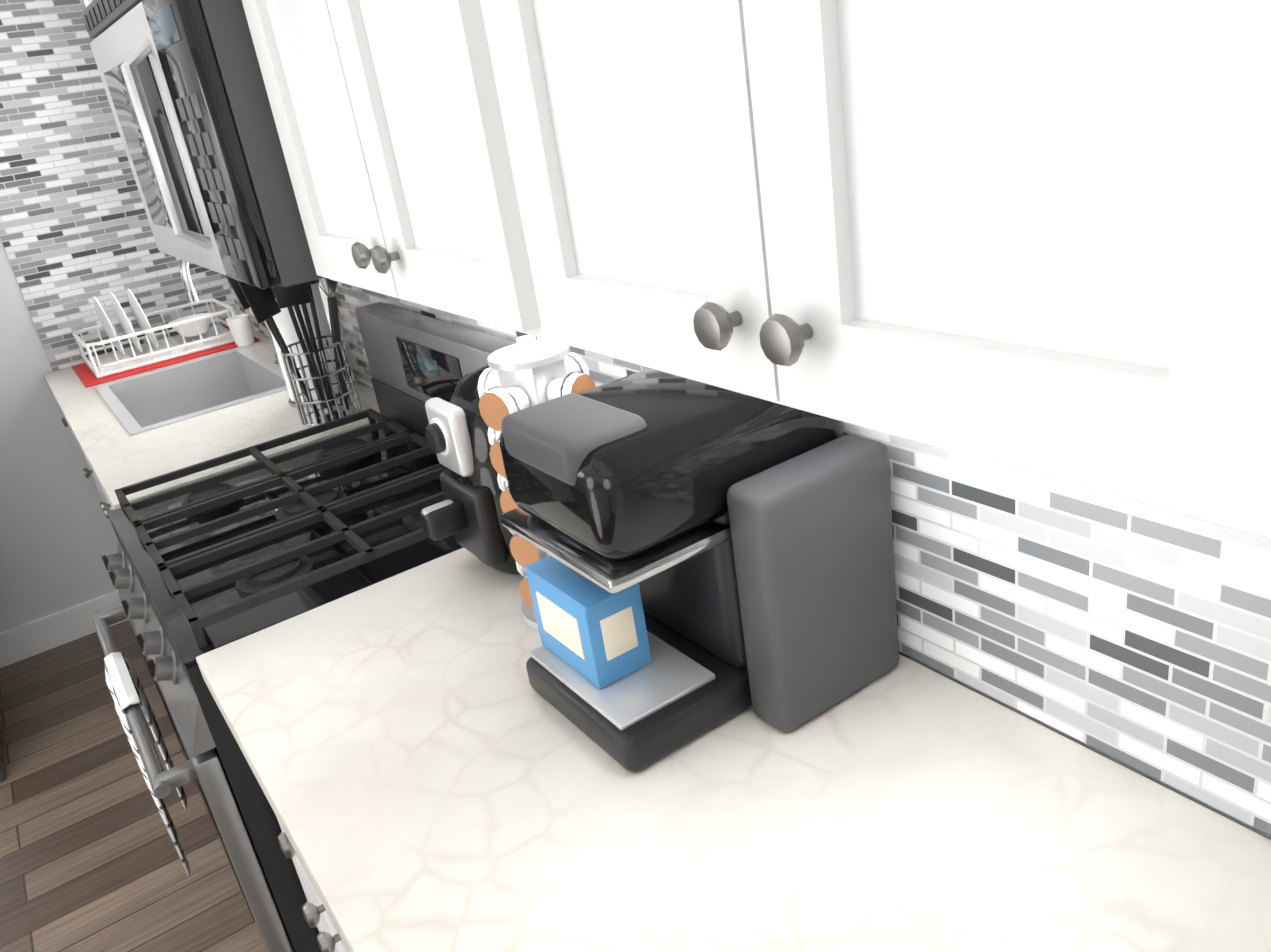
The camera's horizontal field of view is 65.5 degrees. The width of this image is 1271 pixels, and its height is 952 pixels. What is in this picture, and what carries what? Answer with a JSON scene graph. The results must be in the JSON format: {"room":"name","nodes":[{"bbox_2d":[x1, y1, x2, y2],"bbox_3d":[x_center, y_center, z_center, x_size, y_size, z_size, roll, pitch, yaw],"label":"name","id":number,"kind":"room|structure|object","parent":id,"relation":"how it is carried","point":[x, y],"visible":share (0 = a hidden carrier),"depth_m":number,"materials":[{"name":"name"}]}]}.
{"room":"kitchen","nodes":[
{"label":"kitchen","id":0,"kind":"room"},
{"bbox_2d":[0,238,117,632],"bbox_3d":[-2.670,-0.355,2.741,3.230,2.440,0.120,-22,26,-28],"label":"wall","id":1,"kind":"structure","parent":0,"point":[58,538],"depth_m":3.29,"materials":[{"name":"grey paint"}]},
{"bbox_2d":[0,590,127,667],"bbox_3d":[-2.345,0.672,3.207,1.400,0.115,0.014,-22,26,-28],"label":"baseboard","id":2,"kind":"structure","parent":1,"relation":"attached to","point":[40,635],"depth_m":3.39,"materials":[{"name":"white wood"}]},
{"bbox_2d":[0,0,237,370],"bbox_3d":[-1.757,-1.109,3.077,0.609,1.463,0.006,-22,26,-28],"label":"wall tile","id":3,"kind":"structure","parent":1,"relation":"attached to","point":[76,235],"depth_m":3.12,"materials":[{"name":"tile"}]},
{"bbox_2d":[0,620,266,951],"bbox_3d":[-2.549,1.208,2.249,6.800,0.060,9.800,-22,26,-28],"label":"floor","id":4,"kind":"structure","parent":0,"point":[90,860],"depth_m":2.45,"materials":[{"name":"brown wood"}]},
{"bbox_2d":[0,740,5,780],"bbox_3d":[-2.402,0.127,2.461,0.870,1.699,0.801,-22,26,-28],"label":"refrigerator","id":5,"kind":"object","parent":4,"relation":"on","point":[2,773],"visible":1,"depth_m":2.73,"materials":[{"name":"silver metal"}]},
{"bbox_2d":[66,422,105,516],"bbox_3d":[-1.470,0.040,3.388,0.618,0.868,0.398,-22,26,-28],"label":"base cabinet","id":6,"kind":"object","parent":4,"relation":"on","point":[87,470],"depth_m":3.02,"materials":[{"name":"white"}]},
{"bbox_2d":[43,329,379,509],"bbox_3d":[-1.213,-0.223,2.734,0.638,0.040,1.581,-22,26,-28],"label":"countertop","id":7,"kind":"structure","parent":6,"relation":"on","point":[116,455],"depth_m":2.32,"materials":[{"name":"stone"}]},
{"bbox_2d":[72,326,259,387],"bbox_3d":[-1.524,-0.397,3.199,0.520,0.006,0.375,-22,26,-28],"label":"drying mat","id":8,"kind":"object","parent":7,"relation":"on","point":[86,375],"visible":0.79,"depth_m":3.06,"materials":[{"name":"red"}]},
{"bbox_2d":[72,289,234,377],"bbox_3d":[-1.553,-0.504,3.174,0.451,0.215,0.331,-22,26,-28],"label":"dish rack","id":9,"kind":"object","parent":8,"relation":"on","point":[196,332],"visible":0.92,"depth_m":3.13,"materials":[{"name":"white plastic"}]},
{"bbox_2d":[95,259,287,435],"bbox_3d":[-1.216,-0.359,2.725,0.505,0.586,0.660,-22,26,-28],"label":"sink basin","id":10,"kind":"object","parent":7,"relation":"in","point":[145,402],"visible":0.33,"depth_m":2.98,"materials":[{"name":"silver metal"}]},
{"bbox_2d":[226,314,254,346],"bbox_3d":[-1.255,-0.463,3.145,0.072,0.090,0.072,-22,26,-28],"label":"cup","id":11,"kind":"object","parent":7,"relation":"on","point":[239,326],"visible":1,"depth_m":3.12,"materials":[{"name":"white ceramic"}]},
{"bbox_2d":[225,275,361,425],"bbox_3d":[-0.740,-0.320,2.200,0.248,0.410,0.192,-22,26,-28],"label":"utensil holder","id":12,"kind":"object","parent":7,"relation":"on","point":[264,305],"visible":0.62,"depth_m":2.21,"materials":[{"name":"silver metal"}]},
{"bbox_2d":[270,283,349,407],"bbox_3d":[-0.809,-0.347,2.391,0.148,0.332,0.148,-22,26,-28],"label":"paper towel roll","id":13,"kind":"object","parent":7,"relation":"on","point":[284,322],"visible":0.19,"depth_m":2.35,"materials":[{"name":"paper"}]},
{"bbox_2d":[85,457,117,539],"bbox_3d":[-1.137,0.257,2.972,0.618,0.699,0.740,-22,26,-28],"label":"base cabinet","id":14,"kind":"object","parent":4,"relation":"on","point":[106,507],"depth_m":3.05,"materials":[{"name":"white"}]},
{"bbox_2d":[92,302,515,951],"bbox_3d":[-0.564,0.367,1.894,0.748,1.164,0.750,-22,26,-28],"label":"range","id":15,"kind":"object","parent":4,"relation":"on","point":[212,562],"visible":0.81,"depth_m":1.65,"materials":[{"name":"black metal"}]},
{"bbox_2d":[103,651,190,875],"bbox_3d":[-0.852,0.507,1.752,0.051,0.364,0.210,-22,26,-28],"label":"dish towel","id":16,"kind":"object","parent":15,"relation":"hanging from","point":[124,685],"depth_m":1.68,"materials":[{"name":"white fabric"}]},
{"bbox_2d":[277,819,347,951],"bbox_3d":[-0.090,0.642,1.450,0.618,0.868,0.610,-22,26,-28],"label":"base cabinet","id":17,"kind":"object","parent":4,"relation":"on","point":[329,939],"visible":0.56,"depth_m":1.21,"materials":[{"name":"white wood"}]},
{"bbox_2d":[196,547,1270,951],"bbox_3d":[0.344,0.456,0.548,0.638,0.040,2.428,-22,26,-28],"label":"countertop","id":18,"kind":"structure","parent":17,"relation":"on","point":[432,769],"depth_m":0.92,"materials":[{"name":"stone"}]},
{"bbox_2d":[420,364,520,574],"bbox_3d":[-0.189,-0.015,1.425,0.273,0.293,0.212,-22,26,-28],"label":"air fryer","id":19,"kind":"object","parent":18,"relation":"on","point":[467,512],"visible":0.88,"depth_m":1.36,"materials":[{"name":"black plastic"}]},
{"bbox_2d":[477,335,595,630],"bbox_3d":[-0.105,0.002,1.251,0.158,0.372,0.158,-22,26,-28],"label":"carousel","id":20,"kind":"object","parent":18,"relation":"on","point":[525,372],"visible":0.29,"depth_m":1.17,"materials":[{"name":"white plastic"}]},
{"bbox_2d":[500,368,898,771],"bbox_3d":[0.064,0.070,1.060,0.337,0.347,0.286,-22,26,-28],"label":"coffee maker","id":21,"kind":"object","parent":18,"relation":"on","point":[717,556],"visible":0.85,"depth_m":0.99,"materials":[{"name":"black plastic"}]},
{"bbox_2d":[253,329,1270,839],"bbox_3d":[0.045,-0.230,1.421,0.150,2.440,5.080,-22,26,-28],"label":"wall","id":22,"kind":"structure","parent":0,"point":[1245,825],"depth_m":0.94,"materials":[{"name":"grey paint"}]},
{"bbox_2d":[84,0,92,6],"bbox_3d":[-0.876,-1.033,1.909,0.350,1.084,0.443,-22,26,-28],"label":"upper cabinet","id":23,"kind":"object","parent":22,"relation":"attached to","point":[87,2],"depth_m":1.99,"materials":[{"name":"white"}]},
{"bbox_2d":[249,278,353,369],"bbox_3d":[-0.981,-0.918,2.642,0.200,1.170,0.820,-22,26,-28],"label":"window","id":24,"kind":"structure","parent":22,"relation":"in","point":[324,296],"depth_m":2.49,"materials":[{"name":"white"}]},
{"bbox_2d":[242,0,471,318],"bbox_3d":[-0.193,-0.735,0.949,0.350,1.084,0.756,-22,26,-28],"label":"upper cabinet","id":25,"kind":"object","parent":22,"relation":"attached to","point":[342,85],"depth_m":1.01,"materials":[{"name":"white wood"}]},
{"bbox_2d":[82,0,324,288],"bbox_3d":[-0.578,-0.584,1.589,0.454,0.424,0.746,-22,26,-28],"label":"microwave","id":26,"kind":"object","parent":25,"relation":"attached to","point":[185,90],"visible":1,"depth_m":1.29,"materials":[{"name":"black metal"}]},
{"bbox_2d":[227,279,1270,834],"bbox_3d":[-0.247,-0.662,1.455,0.006,1.463,4.474,-22,26,-28],"label":"wall tile","id":27,"kind":"structure","parent":22,"relation":"attached to","point":[1135,635],"depth_m":0.89,"materials":[{"name":"tile"}]},
{"bbox_2d":[400,0,1123,493],"bbox_3d":[0.150,-0.585,0.468,0.350,1.084,0.756,-22,26,-28],"label":"upper cabinet","id":28,"kind":"object","parent":22,"relation":"attached to","point":[1032,236],"depth_m":0.51,"materials":[{"name":"white wood"}]}
]}

